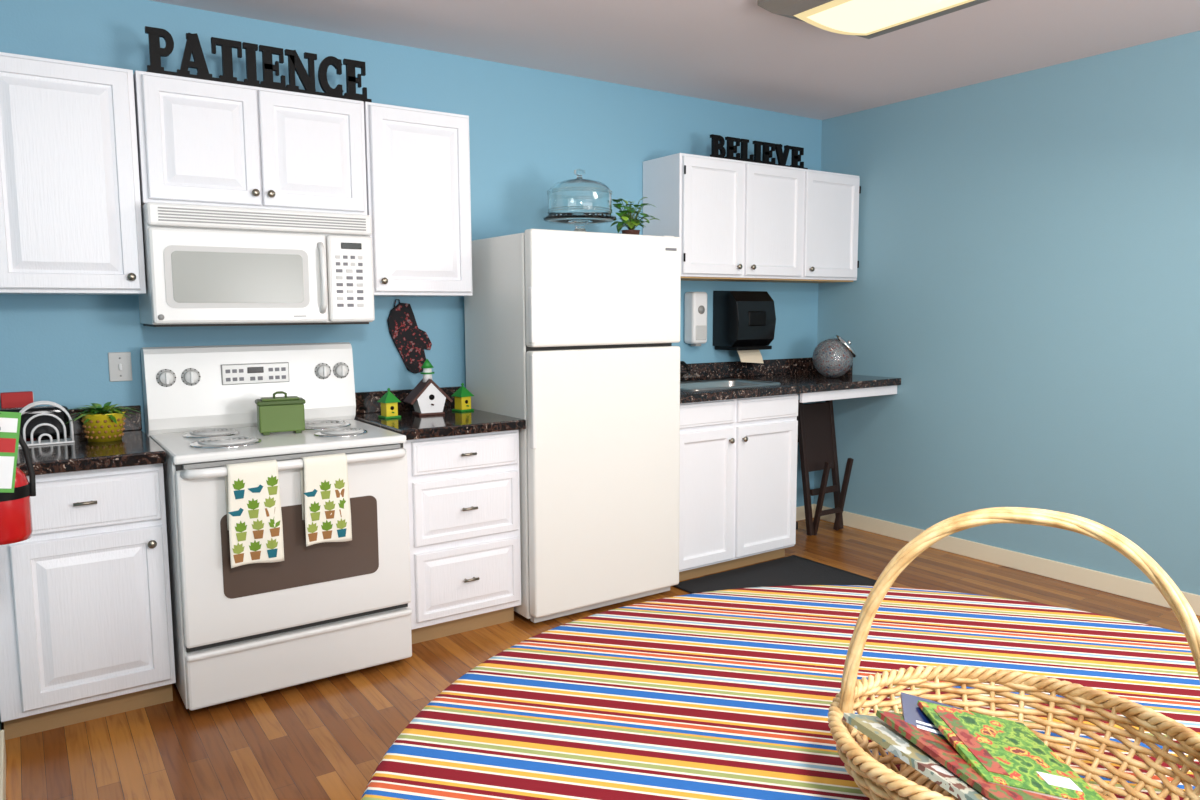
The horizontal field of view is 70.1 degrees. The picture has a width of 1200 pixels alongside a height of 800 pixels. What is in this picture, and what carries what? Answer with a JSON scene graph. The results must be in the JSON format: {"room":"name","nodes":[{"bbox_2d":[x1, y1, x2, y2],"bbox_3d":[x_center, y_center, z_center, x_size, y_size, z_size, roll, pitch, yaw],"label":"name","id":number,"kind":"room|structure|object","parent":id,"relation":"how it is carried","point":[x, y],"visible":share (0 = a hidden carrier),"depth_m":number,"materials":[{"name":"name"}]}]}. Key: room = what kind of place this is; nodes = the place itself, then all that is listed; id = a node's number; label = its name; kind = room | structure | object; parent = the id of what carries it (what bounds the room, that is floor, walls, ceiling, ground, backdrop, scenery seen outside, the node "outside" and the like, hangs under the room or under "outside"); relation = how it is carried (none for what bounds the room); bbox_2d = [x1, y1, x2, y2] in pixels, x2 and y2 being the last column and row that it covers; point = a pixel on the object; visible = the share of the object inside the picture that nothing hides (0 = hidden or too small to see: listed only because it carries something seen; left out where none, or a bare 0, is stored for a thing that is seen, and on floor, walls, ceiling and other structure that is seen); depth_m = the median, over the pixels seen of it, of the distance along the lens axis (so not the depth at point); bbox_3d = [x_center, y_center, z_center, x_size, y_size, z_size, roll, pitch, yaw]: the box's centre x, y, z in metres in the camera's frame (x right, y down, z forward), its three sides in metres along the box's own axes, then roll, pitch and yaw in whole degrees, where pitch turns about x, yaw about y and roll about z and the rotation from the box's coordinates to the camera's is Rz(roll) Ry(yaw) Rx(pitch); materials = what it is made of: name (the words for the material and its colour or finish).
{"room":"kitchen","nodes":[
{"label":"kitchen","id":0,"kind":"room"},
{"bbox_2d":[0,0,821,506],"bbox_3d":[-0.455,-0.374,4.491,4.775,2.650,0.100,-4,7,-34],"label":"wall","id":1,"kind":"structure","parent":0,"point":[530,129],"depth_m":4.09,"materials":[{"name":"blue paint"}]},
{"bbox_2d":[0,52,145,294],"bbox_3d":[-1.991,-0.795,3.112,0.534,0.810,0.349,-4,7,-34],"label":"upper cabinet","id":2,"kind":"object","parent":1,"relation":"attached to","point":[71,217],"visible":1,"depth_m":3.02,"materials":[{"name":"white paint"}]},
{"bbox_2d":[108,352,131,381],"bbox_3d":[-1.924,-0.133,3.430,0.080,0.117,0.018,-4,7,-34],"label":"light switch","id":3,"kind":"object","parent":1,"relation":"attached to","point":[120,367],"visible":1,"depth_m":3.43,"materials":[{"name":"grey plastic"}]},
{"bbox_2d":[133,70,366,214],"bbox_3d":[-1.415,-1.005,3.488,0.851,0.475,0.349,-4,7,-34],"label":"upper cabinet","id":4,"kind":"object","parent":1,"relation":"attached to","point":[200,141],"visible":0.96,"depth_m":3.34,"materials":[{"name":"white paint"}]},
{"bbox_2d":[138,202,374,326],"bbox_3d":[-1.392,-0.533,3.490,0.836,0.452,0.449,-4,7,-34],"label":"microwave oven","id":5,"kind":"object","parent":4,"relation":"attached to","point":[206,265],"visible":0.99,"depth_m":3.31,"materials":[{"name":"white plastic"}]},
{"bbox_2d":[145,26,371,101],"bbox_3d":[-1.331,-1.324,3.401,0.845,0.174,0.046,-4,7,-34],"label":"word sign","id":6,"kind":"object","parent":4,"relation":"on","point":[193,46],"visible":0.98,"depth_m":3.38,"materials":[{"name":"black paint"}]},
{"bbox_2d":[387,299,431,373],"bbox_3d":[-0.911,-0.304,4.101,0.215,0.357,0.024,-4,7,-34],"label":"oven mitt","id":7,"kind":"object","parent":1,"relation":"attached to","point":[410,341],"visible":0.95,"depth_m":4.08,"materials":[{"name":"black fabric"}]},
{"bbox_2d":[364,102,472,296],"bbox_3d":[-0.859,-0.881,3.883,0.480,0.810,0.349,-4,7,-34],"label":"upper cabinet","id":8,"kind":"object","parent":1,"relation":"attached to","point":[418,160],"visible":0.96,"depth_m":3.75,"materials":[{"name":"white paint"}]},
{"bbox_2d":[684,292,706,345],"bbox_3d":[0.568,-0.479,5.059,0.115,0.320,0.101,-4,7,-34],"label":"soap dispenser","id":9,"kind":"object","parent":1,"relation":"attached to","point":[695,303],"visible":1,"depth_m":5.02,"materials":[{"name":"white plastic"}]},
{"bbox_2d":[713,291,775,362],"bbox_3d":[0.879,-0.442,5.199,0.310,0.445,0.229,-4,7,-34],"label":"paper towel dispenser","id":10,"kind":"object","parent":1,"relation":"attached to","point":[744,322],"visible":1,"depth_m":5.12,"materials":[{"name":"black plastic"}]},
{"bbox_2d":[643,153,860,282],"bbox_3d":[0.950,-1.044,5.099,1.460,0.658,0.374,-4,7,-34],"label":"upper cabinet","id":11,"kind":"object","parent":1,"relation":"attached to","point":[734,220],"visible":0.98,"depth_m":4.87,"materials":[{"name":"white paint"}]},
{"bbox_2d":[710,134,807,168],"bbox_3d":[0.927,-1.429,4.946,0.750,0.138,0.046,-4,7,-34],"label":"word sign","id":12,"kind":"object","parent":11,"relation":"on","point":[717,141],"visible":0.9,"depth_m":4.93,"materials":[{"name":"black paint"}]},
{"bbox_2d":[796,504,813,520],"bbox_3d":[1.121,0.784,5.626,0.816,0.095,0.014,-4,7,-34],"label":"baseboard","id":13,"kind":"structure","parent":1,"relation":"attached to","point":[800,511],"depth_m":5.78,"materials":[{"name":"beige wood"}]},
{"bbox_2d":[2,518,1199,799],"bbox_3d":[1.368,1.262,2.000,4.775,0.100,6.523,-4,7,-34],"label":"floor","id":14,"kind":"structure","parent":0,"point":[325,738],"depth_m":2.97,"materials":[{"name":"brown wood"}]},
{"bbox_2d":[0,463,175,739],"bbox_3d":[-1.903,0.656,3.130,0.518,0.900,0.658,-4,7,-34],"label":"base cabinet","id":15,"kind":"object","parent":14,"relation":"on","point":[86,628],"visible":0.94,"depth_m":2.89,"materials":[{"name":"white paint"}]},
{"bbox_2d":[16,405,165,475],"bbox_3d":[-1.903,0.136,3.072,0.525,0.143,0.671,-4,7,-34],"label":"countertop","id":16,"kind":"structure","parent":15,"relation":"on","point":[135,448],"depth_m":2.94,"materials":[{"name":"stone"}]},
{"bbox_2d":[0,391,35,439],"bbox_3d":[-2.185,0.060,3.214,0.102,0.180,0.035,-4,7,-34],"label":"book","id":17,"kind":"object","parent":16,"relation":"on","point":[8,399],"visible":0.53,"depth_m":3.19,"materials":[{"name":"red paper"}]},
{"bbox_2d":[0,406,69,438],"bbox_3d":[-2.117,0.089,3.187,0.240,0.126,0.060,-4,7,-34],"label":"toaster","id":18,"kind":"object","parent":16,"relation":"on","point":[32,411],"visible":0.48,"depth_m":3.18,"materials":[{"name":"black"}]},
{"bbox_2d":[18,401,74,446],"bbox_3d":[-2.029,0.082,3.119,0.180,0.154,0.090,-4,7,-34],"label":"rack","id":19,"kind":"object","parent":16,"relation":"on","point":[58,440],"visible":0.88,"depth_m":3.10,"materials":[{"name":"white plastic"}]},
{"bbox_2d":[61,402,140,441],"bbox_3d":[-1.853,0.082,3.186,0.270,0.138,0.221,-4,7,-34],"label":"potted herb","id":20,"kind":"object","parent":16,"relation":"on","point":[100,424],"visible":1,"depth_m":3.15,"materials":[{"name":"yellow ceramic"}]},
{"bbox_2d":[141,342,411,709],"bbox_3d":[-1.278,0.431,3.412,0.830,1.282,0.789,-4,7,-34],"label":"electric range","id":21,"kind":"object","parent":14,"relation":"on","point":[327,609],"visible":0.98,"depth_m":3.23,"materials":[{"name":"white metal"}]},
{"bbox_2d":[225,460,283,567],"bbox_3d":[-1.210,0.395,2.988,0.178,0.359,0.062,-4,7,-34],"label":"dish towel","id":22,"kind":"object","parent":21,"relation":"hanging from","point":[253,502],"visible":1,"depth_m":2.97,"materials":[{"name":"white fabric"}]},
{"bbox_2d":[255,391,305,434],"bbox_3d":[-1.276,0.048,3.416,0.180,0.167,0.110,-3,7,-26],"label":"canister","id":23,"kind":"object","parent":21,"relation":"on","point":[286,413],"visible":1,"depth_m":3.37,"materials":[{"name":"green metal"}]},
{"bbox_2d":[300,453,351,546],"bbox_3d":[-1.004,0.362,3.127,0.169,0.324,0.062,-4,7,-34],"label":"dish towel","id":24,"kind":"object","parent":21,"relation":"hanging from","point":[326,510],"visible":0.99,"depth_m":3.11,"materials":[{"name":"white fabric"}]},
{"bbox_2d":[404,430,520,643],"bbox_3d":[-0.748,0.568,3.917,0.562,0.900,0.657,-4,7,-34],"label":"base cabinet","id":25,"kind":"object","parent":14,"relation":"on","point":[464,490],"visible":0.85,"depth_m":3.67,"materials":[{"name":"white paint"}]},
{"bbox_2d":[354,386,525,439],"bbox_3d":[-0.749,0.047,3.859,0.573,0.143,0.671,-4,7,-34],"label":"countertop","id":26,"kind":"structure","parent":25,"relation":"on","point":[451,423],"depth_m":3.74,"materials":[{"name":"stone"}]},
{"bbox_2d":[377,388,400,418],"bbox_3d":[-0.944,0.012,3.833,0.080,0.133,0.085,-5,8,-40],"label":"birdhouse","id":27,"kind":"object","parent":26,"relation":"on","point":[389,402],"visible":1,"depth_m":3.81,"materials":[{"name":"green paint"}]},
{"bbox_2d":[403,359,452,415],"bbox_3d":[-0.793,-0.062,3.948,0.200,0.255,0.139,-4,7,-29],"label":"birdhouse","id":28,"kind":"object","parent":26,"relation":"on","point":[427,398],"visible":1,"depth_m":3.92,"materials":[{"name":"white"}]},
{"bbox_2d":[452,383,473,411],"bbox_3d":[-0.653,-0.015,4.079,0.085,0.133,0.080,6,8,44],"label":"birdhouse","id":29,"kind":"object","parent":26,"relation":"on","point":[462,396],"visible":1,"depth_m":4.06,"materials":[{"name":"green paint"}]},
{"bbox_2d":[464,229,680,622],"bbox_3d":[-0.136,0.095,4.220,0.836,1.771,0.677,-4,7,-34],"label":"refrigerator","id":30,"kind":"object","parent":14,"relation":"on","point":[571,335],"visible":0.93,"depth_m":3.91,"materials":[{"name":"white metal"}]},
{"bbox_2d":[543,169,615,231],"bbox_3d":[-0.095,-0.922,4.021,0.344,0.322,0.344,-4,7,-34],"label":"glass cake stand","id":31,"kind":"object","parent":30,"relation":"on","point":[579,202],"visible":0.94,"depth_m":3.90,"materials":[{"name":"clear glass"}]},
{"bbox_2d":[610,197,658,234],"bbox_3d":[0.162,-0.895,4.235,0.244,0.219,0.318,1,6,14],"label":"pothos","id":32,"kind":"object","parent":30,"relation":"on","point":[624,215],"visible":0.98,"depth_m":4.20,"materials":[{"name":"green plant"}]},
{"bbox_2d":[679,394,799,580],"bbox_3d":[0.579,0.440,4.812,0.910,0.955,0.646,-4,7,-34],"label":"base cabinet","id":33,"kind":"object","parent":14,"relation":"on","point":[738,457],"visible":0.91,"depth_m":4.57,"materials":[{"name":"white paint"}]},
{"bbox_2d":[680,357,900,403],"bbox_3d":[0.921,-0.135,4.992,1.768,0.143,0.671,-4,7,-34],"label":"countertop","id":34,"kind":"structure","parent":33,"relation":"on","point":[795,375],"depth_m":5.14,"materials":[{"name":"stone"}]},
{"bbox_2d":[680,361,689,381],"bbox_3d":[0.451,-0.159,4.888,0.220,0.129,0.187,-4,7,-34],"label":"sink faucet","id":35,"kind":"object","parent":34,"relation":"on","point":[683,363],"visible":0.28,"depth_m":4.86,"materials":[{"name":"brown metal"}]},
{"bbox_2d":[680,379,780,390],"bbox_3d":[0.644,-0.010,4.819,0.680,0.167,0.420,-4,7,-34],"label":"sink","id":36,"kind":"object","parent":34,"relation":"in","point":[716,383],"visible":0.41,"depth_m":4.99,"materials":[{"name":"silver metal"}]},
{"bbox_2d":[812,335,856,377],"bbox_3d":[1.429,-0.267,5.217,0.257,0.262,0.253,-4,7,-34],"label":"cookie jar","id":37,"kind":"object","parent":34,"relation":"on","point":[833,358],"visible":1,"depth_m":5.14,"materials":[{"name":"grey ceramic"}]},
{"bbox_2d":[799,385,896,402],"bbox_3d":[1.299,-0.064,5.266,0.840,0.055,0.632,-4,7,-34],"label":"shelf","id":38,"kind":"object","parent":34,"relation":"attached to","point":[885,390],"visible":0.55,"depth_m":4.98,"materials":[{"name":"white paint"}]},
{"bbox_2d":[673,555,876,593],"bbox_3d":[0.919,0.952,4.424,0.910,0.012,0.620,-4,7,-34],"label":"floor mat","id":39,"kind":"object","parent":14,"relation":"on","point":[793,569],"visible":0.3,"depth_m":4.51,"materials":[{"name":"black rubber"}]},
{"bbox_2d":[797,400,853,535],"bbox_3d":[1.433,0.421,5.434,0.312,0.853,0.249,-4,7,-34],"label":"folding chair","id":40,"kind":"object","parent":14,"relation":"on","point":[816,425],"visible":0.91,"depth_m":5.43,"materials":[{"name":"black wood"}]},
{"bbox_3d":[0.498,0.901,1.182,1.596,0.797,1.596,-4,7,-34],"label":"round dining table","id":41,"kind":"object","parent":14,"relation":"on","visible":0},
{"bbox_2d":[361,585,1199,799],"bbox_3d":[0.496,0.593,1.153,1.617,0.184,1.617,-4,7,-34],"label":"striped tablecloth","id":42,"kind":"object","parent":41,"relation":"on","point":[728,694],"visible":0.81,"depth_m":1.41,"materials":[{"name":"fabric"}]},
{"bbox_2d":[828,507,1199,799],"bbox_3d":[0.504,0.320,1.020,0.419,0.385,0.434,-4,7,-34],"label":"wicker basket","id":43,"kind":"object","parent":42,"relation":"on","point":[878,778],"visible":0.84,"depth_m":1.08,"materials":[{"name":"beige wicker"}]},
{"bbox_2d":[842,713,988,799],"bbox_3d":[0.439,0.427,0.986,0.197,0.064,0.252,-3,6,-22],"label":"magazine","id":44,"kind":"object","parent":43,"relation":"in","point":[876,729],"visible":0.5,"depth_m":0.97,"materials":[{"name":"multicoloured paper"}]},
{"bbox_2d":[876,710,1062,799],"bbox_3d":[0.454,0.419,0.990,0.168,0.052,0.212,-2,6,-17],"label":"magazine","id":45,"kind":"object","parent":44,"relation":"on","point":[938,747],"visible":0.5,"depth_m":0.95,"materials":[{"name":"red paper"}]},
{"bbox_2d":[917,700,1103,799],"bbox_3d":[0.477,0.412,1.004,0.140,0.043,0.183,-1,6,-2],"label":"magazine","id":46,"kind":"object","parent":45,"relation":"on","point":[1004,752],"visible":1,"depth_m":0.99,"materials":[{"name":"green paper"}]},
{"bbox_2d":[900,692,962,737],"bbox_3d":[0.417,0.399,1.063,0.077,0.021,0.103,1,6,16],"label":"brochure","id":47,"kind":"object","parent":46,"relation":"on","point":[912,713],"visible":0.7,"depth_m":1.07,"materials":[{"name":"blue paper"}]},
{"bbox_2d":[150,0,1199,119],"bbox_3d":[1.355,-1.473,1.712,4.775,0.100,6.523,-4,7,-34],"label":"ceiling","id":48,"kind":"structure","parent":0,"point":[736,52],"depth_m":3.91,"materials":[{"name":"white paint"}]},
{"bbox_2d":[757,0,989,38],"bbox_3d":[1.297,-1.506,2.990,0.690,0.099,1.390,-4,7,-34],"label":"ceiling light fixture","id":49,"kind":"object","parent":48,"relation":"attached to","point":[868,19],"depth_m":3.32,"materials":[{"name":"white plastic"}]},
{"bbox_2d":[814,31,1199,594],"bbox_3d":[3.289,-0.253,3.170,0.100,2.650,6.323,-4,7,-34],"label":"wall","id":50,"kind":"structure","parent":0,"point":[1028,272],"depth_m":4.50,"materials":[{"name":"blue paint"}]},
{"bbox_2d":[813,504,1199,615],"bbox_3d":[3.248,1.021,3.271,0.014,0.095,6.323,-4,7,-34],"label":"baseboard","id":51,"kind":"structure","parent":50,"relation":"attached to","point":[1118,585],"depth_m":4.62,"materials":[{"name":"beige wood"}]},
{"bbox_3d":[-0.566,0.041,0.542,0.100,2.650,6.323,-4,7,-34],"label":"wall","id":52,"kind":"structure","parent":0,"visible":0},
{"bbox_2d":[0,730,5,799],"bbox_3d":[-0.320,1.337,0.427,0.014,0.095,5.640,-4,7,-34],"label":"baseboard","id":53,"kind":"structure","parent":52,"relation":"attached to","point":[2,736],"depth_m":2.55,"materials":[{"name":"beige wood"}]},
{"bbox_2d":[0,411,35,544],"bbox_3d":[-1.503,0.188,2.148,0.141,0.351,0.173,-4,7,-34],"label":"fire extinguisher","id":54,"kind":"object","parent":52,"relation":"attached to","point":[16,490],"visible":1,"depth_m":2.13,"materials":[{"name":"red painted metal"},{"name":"black plastic"},{"name":"paper label"}]}
]}

